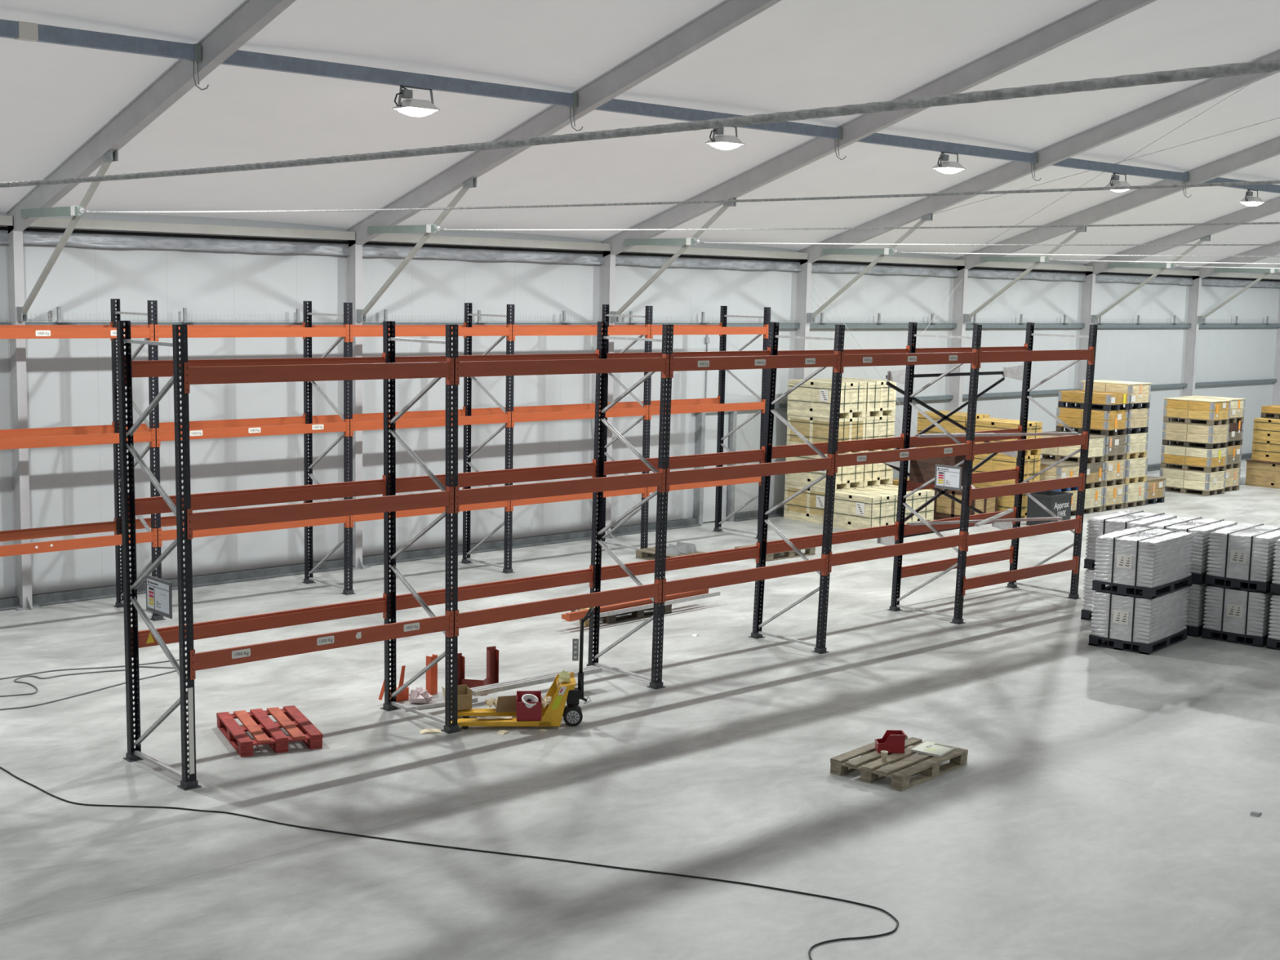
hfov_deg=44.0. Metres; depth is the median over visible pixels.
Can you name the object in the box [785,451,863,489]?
wooden crate
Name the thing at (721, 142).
lamp
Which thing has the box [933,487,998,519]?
wooden crate
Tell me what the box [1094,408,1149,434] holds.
box
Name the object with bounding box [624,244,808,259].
beam
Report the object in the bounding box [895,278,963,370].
wire
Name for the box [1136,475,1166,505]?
box
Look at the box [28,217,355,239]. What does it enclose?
beam
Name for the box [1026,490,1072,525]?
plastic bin
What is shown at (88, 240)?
horizontal wall beam
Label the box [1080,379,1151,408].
box
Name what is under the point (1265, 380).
trim
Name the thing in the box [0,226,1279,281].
trim
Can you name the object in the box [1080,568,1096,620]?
load
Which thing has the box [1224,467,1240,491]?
box
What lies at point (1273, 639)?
load
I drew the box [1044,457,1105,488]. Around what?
box
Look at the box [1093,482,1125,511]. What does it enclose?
box
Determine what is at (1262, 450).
wooden crate
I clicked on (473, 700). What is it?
channel
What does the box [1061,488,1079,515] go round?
box
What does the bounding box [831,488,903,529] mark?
wooden crate
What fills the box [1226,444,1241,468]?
box
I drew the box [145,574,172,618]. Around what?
notice board
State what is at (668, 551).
steel offcut
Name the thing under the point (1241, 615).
load
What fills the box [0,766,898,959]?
cable
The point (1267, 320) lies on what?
wire tray
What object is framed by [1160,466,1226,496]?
box
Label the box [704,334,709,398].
conduit
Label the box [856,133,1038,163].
beam
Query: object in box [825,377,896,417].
wooden crate
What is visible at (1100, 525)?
load
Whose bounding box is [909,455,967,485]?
crate
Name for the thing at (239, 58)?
beam
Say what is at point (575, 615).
beam
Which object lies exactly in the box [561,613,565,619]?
beam
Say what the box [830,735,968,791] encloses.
wooden pallet
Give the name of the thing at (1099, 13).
frame
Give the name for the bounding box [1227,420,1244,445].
box
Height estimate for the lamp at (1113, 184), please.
0.388 m
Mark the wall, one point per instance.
(69, 380)
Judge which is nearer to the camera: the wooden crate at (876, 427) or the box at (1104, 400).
the wooden crate at (876, 427)
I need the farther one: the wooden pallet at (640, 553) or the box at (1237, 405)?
the box at (1237, 405)
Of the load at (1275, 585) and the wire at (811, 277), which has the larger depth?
the wire at (811, 277)
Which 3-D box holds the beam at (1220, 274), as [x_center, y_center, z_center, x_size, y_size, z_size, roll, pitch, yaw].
[15.996,-5.398,41.866,4.878,0.120,0.115,-5,9,-43]
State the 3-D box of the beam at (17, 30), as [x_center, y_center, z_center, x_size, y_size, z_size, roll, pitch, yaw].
[-6.249,-4.154,14.379,4.878,0.160,0.110,-5,9,-43]
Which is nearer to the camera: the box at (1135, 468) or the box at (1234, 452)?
the box at (1135, 468)
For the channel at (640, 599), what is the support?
on the wooden pallet at (640, 614)
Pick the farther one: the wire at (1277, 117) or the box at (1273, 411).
the box at (1273, 411)
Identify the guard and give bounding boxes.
[377,665,408,702]
[426,653,437,695]
[457,645,498,695]
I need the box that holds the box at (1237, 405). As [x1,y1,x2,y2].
[1182,395,1245,422]
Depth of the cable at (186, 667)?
16.19 m
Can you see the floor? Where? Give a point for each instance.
(1102, 802)
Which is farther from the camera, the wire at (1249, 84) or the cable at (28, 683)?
the wire at (1249, 84)
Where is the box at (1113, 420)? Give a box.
[1055,405,1128,435]
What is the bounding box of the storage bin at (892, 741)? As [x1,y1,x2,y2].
[874,729,906,753]
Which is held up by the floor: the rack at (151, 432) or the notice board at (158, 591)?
the rack at (151, 432)
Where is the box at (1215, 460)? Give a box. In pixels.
[1160,443,1227,472]
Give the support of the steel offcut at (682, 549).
on the wooden pallet at (640, 553)
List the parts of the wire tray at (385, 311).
tray post, tray post, tray post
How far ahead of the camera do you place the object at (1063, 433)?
21.70 m
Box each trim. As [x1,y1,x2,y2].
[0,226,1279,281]
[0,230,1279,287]
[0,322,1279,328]
[744,378,1277,410]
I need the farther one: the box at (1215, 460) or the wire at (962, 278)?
the box at (1215, 460)
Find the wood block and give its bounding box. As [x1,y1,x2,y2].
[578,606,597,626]
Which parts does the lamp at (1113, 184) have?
lamp glass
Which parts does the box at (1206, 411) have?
lid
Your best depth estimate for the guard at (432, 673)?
16.49 m
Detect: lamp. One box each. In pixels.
[391,85,439,116]
[705,126,745,149]
[932,151,965,173]
[1103,173,1131,191]
[1239,189,1265,206]
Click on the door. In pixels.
(706, 423)
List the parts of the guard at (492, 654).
post, post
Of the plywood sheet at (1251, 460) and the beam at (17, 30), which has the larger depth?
the plywood sheet at (1251, 460)
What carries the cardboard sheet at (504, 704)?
on the truck
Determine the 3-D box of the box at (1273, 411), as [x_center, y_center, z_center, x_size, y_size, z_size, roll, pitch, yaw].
[15.044,-1.579,37.005,0.780,0.266,0.750,-5,9,-43]
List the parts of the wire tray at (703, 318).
tray post, tray post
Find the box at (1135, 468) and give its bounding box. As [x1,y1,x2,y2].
[1115,455,1147,484]
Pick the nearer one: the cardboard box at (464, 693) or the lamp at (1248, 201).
the cardboard box at (464, 693)
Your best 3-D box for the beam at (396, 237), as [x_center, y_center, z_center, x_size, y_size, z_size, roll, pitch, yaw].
[-2.318,-3.740,24.930,4.878,0.120,0.115,-5,9,-43]
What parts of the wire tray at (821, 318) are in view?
tray post, tray post, tray post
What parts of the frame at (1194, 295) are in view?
tie arm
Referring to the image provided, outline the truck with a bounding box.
[450,607,594,728]
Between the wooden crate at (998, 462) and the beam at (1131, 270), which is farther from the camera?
the beam at (1131, 270)
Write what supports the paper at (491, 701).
on the truck
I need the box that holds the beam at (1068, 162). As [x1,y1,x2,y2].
[1051,158,1189,182]
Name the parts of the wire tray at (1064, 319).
tray post, tray post, tray post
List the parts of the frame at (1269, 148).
tie arm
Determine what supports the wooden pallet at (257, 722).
on the floor
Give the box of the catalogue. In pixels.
[911,741,956,757]
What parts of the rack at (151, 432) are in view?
foot plate, foot plate, foot plate, foot plate, foot plate, foot plate, foot plate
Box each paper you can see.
[476,715,511,719]
[484,697,497,707]
[541,696,551,708]
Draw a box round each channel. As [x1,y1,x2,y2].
[405,697,477,711]
[470,665,595,689]
[471,666,598,695]
[472,666,601,696]
[575,599,640,611]
[587,591,719,619]
[908,516,1062,525]
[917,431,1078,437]
[922,432,994,434]
[974,508,1013,526]
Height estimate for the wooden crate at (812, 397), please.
0.653 m
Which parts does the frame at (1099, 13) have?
plate, tie arm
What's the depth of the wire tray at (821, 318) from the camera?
31.77 m
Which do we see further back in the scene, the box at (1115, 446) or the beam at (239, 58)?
the box at (1115, 446)
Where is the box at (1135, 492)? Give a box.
[1115,480,1146,508]
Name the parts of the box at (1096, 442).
lid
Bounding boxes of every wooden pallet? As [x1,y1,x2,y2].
[216,705,323,756]
[571,604,671,623]
[635,546,705,559]
[734,544,815,561]
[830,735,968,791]
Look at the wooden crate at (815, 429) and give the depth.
29.35 m
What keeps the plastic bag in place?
on the floor
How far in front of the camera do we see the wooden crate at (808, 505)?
29.57 m
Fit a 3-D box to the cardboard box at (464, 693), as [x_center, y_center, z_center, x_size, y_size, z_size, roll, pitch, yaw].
[-1.811,2.147,15.658,0.267,0.220,0.160,-2,8,-25]
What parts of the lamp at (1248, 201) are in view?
lamp glass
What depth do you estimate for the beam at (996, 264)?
35.20 m
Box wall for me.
[0,212,1279,598]
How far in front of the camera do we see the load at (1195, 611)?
20.13 m
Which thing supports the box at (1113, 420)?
on the box at (1115, 446)
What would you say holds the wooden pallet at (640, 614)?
on the floor
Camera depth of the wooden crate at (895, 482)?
31.00 m
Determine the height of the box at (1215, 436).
0.511 m
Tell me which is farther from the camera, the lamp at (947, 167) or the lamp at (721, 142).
the lamp at (947, 167)
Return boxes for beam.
[0,18,201,62]
[0,215,13,226]
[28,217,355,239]
[220,49,577,107]
[369,233,610,250]
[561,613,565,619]
[565,588,708,622]
[594,98,842,139]
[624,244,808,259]
[819,254,964,266]
[856,133,1038,163]
[975,262,1093,271]
[1051,158,1189,182]
[1104,267,1199,275]
[1208,272,1279,279]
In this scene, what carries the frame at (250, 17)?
on the floor
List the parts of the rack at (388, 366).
foot plate, foot plate, foot plate, foot plate, foot plate, foot plate, foot plate, foot plate, foot plate, foot plate, foot plate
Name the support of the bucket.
in the crate at (523, 713)
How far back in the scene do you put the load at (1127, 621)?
19.31 m
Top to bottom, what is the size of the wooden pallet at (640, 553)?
0.135 m
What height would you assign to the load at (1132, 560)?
0.684 m
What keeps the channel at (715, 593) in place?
on the wooden pallet at (640, 614)
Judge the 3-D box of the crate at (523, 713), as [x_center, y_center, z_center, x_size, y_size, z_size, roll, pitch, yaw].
[-1.077,2.188,15.367,0.240,0.240,0.220,1,7,-5]
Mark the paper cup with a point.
(884, 753)
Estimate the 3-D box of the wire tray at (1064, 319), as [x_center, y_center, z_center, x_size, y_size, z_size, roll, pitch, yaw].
[8.633,-3.587,35.295,4.712,0.199,0.060,-5,9,-43]
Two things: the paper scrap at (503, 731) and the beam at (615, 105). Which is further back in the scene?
the beam at (615, 105)
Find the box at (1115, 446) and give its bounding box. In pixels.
[1067,430,1127,461]
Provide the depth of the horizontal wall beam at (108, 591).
23.68 m
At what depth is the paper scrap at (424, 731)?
15.11 m
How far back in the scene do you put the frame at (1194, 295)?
40.14 m
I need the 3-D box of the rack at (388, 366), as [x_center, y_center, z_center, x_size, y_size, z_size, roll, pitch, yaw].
[0.809,0.136,18.255,13.870,3.877,1.495,-5,9,-43]
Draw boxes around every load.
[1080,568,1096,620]
[1084,510,1177,569]
[1088,586,1189,654]
[1092,526,1194,599]
[1146,516,1237,584]
[1185,575,1208,637]
[1201,580,1273,647]
[1204,523,1279,592]
[1266,594,1279,650]
[1270,538,1279,595]
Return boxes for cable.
[0,658,186,679]
[0,666,173,697]
[0,666,186,710]
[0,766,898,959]
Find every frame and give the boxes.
[0,58,1279,187]
[4,0,1279,610]
[345,0,1279,569]
[595,0,1279,538]
[793,48,1279,379]
[948,136,1279,412]
[1076,196,1279,388]
[1182,240,1279,395]
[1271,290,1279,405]
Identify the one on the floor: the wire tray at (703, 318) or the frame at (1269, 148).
the frame at (1269, 148)
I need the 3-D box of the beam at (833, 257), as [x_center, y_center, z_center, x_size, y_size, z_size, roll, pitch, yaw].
[5.007,-4.403,31.704,4.878,0.120,0.115,-5,9,-43]
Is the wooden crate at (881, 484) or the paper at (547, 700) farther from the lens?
the wooden crate at (881, 484)
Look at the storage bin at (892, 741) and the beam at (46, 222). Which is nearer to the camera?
the storage bin at (892, 741)
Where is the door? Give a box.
[693,410,737,524]
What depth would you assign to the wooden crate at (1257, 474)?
36.62 m
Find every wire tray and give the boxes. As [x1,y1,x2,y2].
[35,306,343,322]
[364,309,601,323]
[622,311,796,323]
[815,312,956,323]
[965,314,1084,323]
[1097,315,1189,323]
[1204,315,1279,324]
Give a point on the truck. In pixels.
(552, 715)
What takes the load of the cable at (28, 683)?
on the floor
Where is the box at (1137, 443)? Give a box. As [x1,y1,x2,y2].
[1117,431,1148,458]
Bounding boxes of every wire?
[811,276,917,429]
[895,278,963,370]
[933,117,1279,214]
[966,84,1249,255]
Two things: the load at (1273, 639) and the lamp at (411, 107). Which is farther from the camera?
the load at (1273, 639)
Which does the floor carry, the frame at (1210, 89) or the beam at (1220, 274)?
the frame at (1210, 89)
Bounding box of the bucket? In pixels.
[521,693,538,707]
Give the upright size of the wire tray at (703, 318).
0.199 m
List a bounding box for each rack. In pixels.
[0,298,770,621]
[116,320,1097,790]
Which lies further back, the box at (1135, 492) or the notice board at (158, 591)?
the box at (1135, 492)
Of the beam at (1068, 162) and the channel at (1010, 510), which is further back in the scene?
the beam at (1068, 162)
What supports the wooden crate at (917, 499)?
on the floor
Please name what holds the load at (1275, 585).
on the load at (1273, 639)
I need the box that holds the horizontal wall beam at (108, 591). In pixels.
[0,453,1251,610]
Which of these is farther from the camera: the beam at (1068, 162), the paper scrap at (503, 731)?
the beam at (1068, 162)
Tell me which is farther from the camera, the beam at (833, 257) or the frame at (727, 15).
the beam at (833, 257)
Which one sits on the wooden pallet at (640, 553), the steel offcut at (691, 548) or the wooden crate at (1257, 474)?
the steel offcut at (691, 548)
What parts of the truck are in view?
perforated plate, steering handle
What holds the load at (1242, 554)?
on the load at (1241, 615)
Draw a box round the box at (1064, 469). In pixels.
[1039,458,1079,491]
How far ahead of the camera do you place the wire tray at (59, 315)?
21.58 m
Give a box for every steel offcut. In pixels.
[666,547,679,555]
[667,544,688,554]
[675,541,697,552]
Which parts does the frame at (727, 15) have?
plate, tie arm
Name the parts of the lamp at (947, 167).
power cord, lamp glass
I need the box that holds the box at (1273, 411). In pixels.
[1261,404,1279,418]
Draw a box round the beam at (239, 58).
[220,49,577,107]
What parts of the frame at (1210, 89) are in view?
tie arm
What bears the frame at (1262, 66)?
on the floor
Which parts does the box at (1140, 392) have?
lid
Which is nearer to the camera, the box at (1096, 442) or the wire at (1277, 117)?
the wire at (1277, 117)
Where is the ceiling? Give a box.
[0,0,1279,273]
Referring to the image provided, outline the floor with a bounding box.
[0,458,1279,959]
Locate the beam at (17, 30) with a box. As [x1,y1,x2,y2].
[0,18,201,62]
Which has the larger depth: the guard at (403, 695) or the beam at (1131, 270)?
the beam at (1131, 270)
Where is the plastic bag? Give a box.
[408,687,432,703]
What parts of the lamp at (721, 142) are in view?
power cord, lamp glass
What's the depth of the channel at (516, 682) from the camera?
16.24 m
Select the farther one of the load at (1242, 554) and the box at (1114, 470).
the box at (1114, 470)
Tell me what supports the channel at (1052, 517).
on the rack at (388, 366)
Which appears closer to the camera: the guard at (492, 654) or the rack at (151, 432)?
the guard at (492, 654)
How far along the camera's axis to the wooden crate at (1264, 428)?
36.62 m
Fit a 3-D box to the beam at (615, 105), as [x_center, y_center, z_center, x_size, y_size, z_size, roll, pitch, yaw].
[1.077,-4.818,21.153,4.878,0.160,0.110,-5,9,-43]
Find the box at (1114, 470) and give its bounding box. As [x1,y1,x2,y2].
[1094,457,1126,486]
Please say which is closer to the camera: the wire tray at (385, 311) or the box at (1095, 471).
the wire tray at (385, 311)
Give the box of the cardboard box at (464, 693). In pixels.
[441,684,471,711]
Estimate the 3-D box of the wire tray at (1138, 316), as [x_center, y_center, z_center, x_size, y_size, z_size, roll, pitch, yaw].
[12.296,-3.918,38.683,4.712,0.199,0.060,-5,9,-43]
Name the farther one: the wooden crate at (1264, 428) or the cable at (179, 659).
the wooden crate at (1264, 428)
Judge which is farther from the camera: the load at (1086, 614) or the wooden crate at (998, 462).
the wooden crate at (998, 462)
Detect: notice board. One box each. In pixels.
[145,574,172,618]
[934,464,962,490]
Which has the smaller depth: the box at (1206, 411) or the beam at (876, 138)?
the beam at (876, 138)
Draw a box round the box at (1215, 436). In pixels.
[1161,420,1229,448]
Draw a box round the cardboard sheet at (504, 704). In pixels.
[495,695,516,712]
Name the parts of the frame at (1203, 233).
tie arm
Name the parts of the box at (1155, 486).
lid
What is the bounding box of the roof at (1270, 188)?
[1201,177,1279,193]
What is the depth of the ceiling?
20.67 m
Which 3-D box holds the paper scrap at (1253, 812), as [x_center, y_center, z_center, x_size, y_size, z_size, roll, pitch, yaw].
[5.132,2.774,13.210,0.066,0.018,0.120,6,8,35]
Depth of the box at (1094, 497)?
31.54 m
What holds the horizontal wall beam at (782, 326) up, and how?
attached to the wall
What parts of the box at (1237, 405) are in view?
lid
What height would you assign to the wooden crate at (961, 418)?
0.643 m
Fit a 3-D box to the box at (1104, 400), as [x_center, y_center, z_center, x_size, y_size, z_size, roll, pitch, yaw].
[9.223,-1.620,32.225,0.786,0.326,1.159,-5,9,-43]
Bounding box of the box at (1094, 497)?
[1071,484,1103,513]
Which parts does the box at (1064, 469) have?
lid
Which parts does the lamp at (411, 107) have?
power cord, lamp glass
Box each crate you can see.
[515,690,542,720]
[783,484,862,524]
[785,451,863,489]
[786,378,866,417]
[786,414,866,453]
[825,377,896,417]
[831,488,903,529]
[862,448,893,486]
[862,483,892,488]
[862,484,934,524]
[864,414,895,452]
[892,477,933,490]
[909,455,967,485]
[916,410,990,445]
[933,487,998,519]
[968,417,1042,455]
[971,484,1032,518]
[972,453,1040,486]
[1244,461,1279,488]
[1251,439,1279,462]
[1253,417,1279,441]
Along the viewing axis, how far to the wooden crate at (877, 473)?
29.93 m
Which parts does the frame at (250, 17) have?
plate, tie arm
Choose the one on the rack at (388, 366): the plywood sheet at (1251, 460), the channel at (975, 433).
the channel at (975, 433)
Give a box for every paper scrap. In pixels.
[419,728,441,733]
[497,729,510,734]
[1249,810,1261,816]
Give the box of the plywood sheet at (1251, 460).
[1245,459,1279,464]
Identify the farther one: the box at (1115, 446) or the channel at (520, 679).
the box at (1115, 446)
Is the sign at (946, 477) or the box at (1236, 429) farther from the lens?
the box at (1236, 429)
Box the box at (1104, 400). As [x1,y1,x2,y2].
[1057,390,1129,410]
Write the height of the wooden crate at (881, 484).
0.653 m
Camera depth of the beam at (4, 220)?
19.71 m
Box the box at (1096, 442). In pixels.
[1040,431,1106,462]
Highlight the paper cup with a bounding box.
[880,750,888,761]
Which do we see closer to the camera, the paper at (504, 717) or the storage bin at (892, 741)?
the storage bin at (892, 741)
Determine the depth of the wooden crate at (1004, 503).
30.22 m
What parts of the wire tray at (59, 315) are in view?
tray post, tray post, tray post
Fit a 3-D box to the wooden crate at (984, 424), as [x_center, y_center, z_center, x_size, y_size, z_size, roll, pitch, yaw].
[7.019,-0.834,30.551,0.806,0.623,1.158,-5,9,-43]
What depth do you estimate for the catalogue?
14.36 m
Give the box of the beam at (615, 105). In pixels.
[594,98,842,139]
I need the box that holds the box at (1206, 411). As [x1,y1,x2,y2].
[1163,396,1231,425]
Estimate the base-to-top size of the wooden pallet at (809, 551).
0.135 m
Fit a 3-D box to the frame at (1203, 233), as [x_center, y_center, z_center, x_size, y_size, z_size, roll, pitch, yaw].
[19.886,-3.475,26.777,0.300,9.792,27.999,-5,9,-43]
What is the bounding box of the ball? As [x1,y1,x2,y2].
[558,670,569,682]

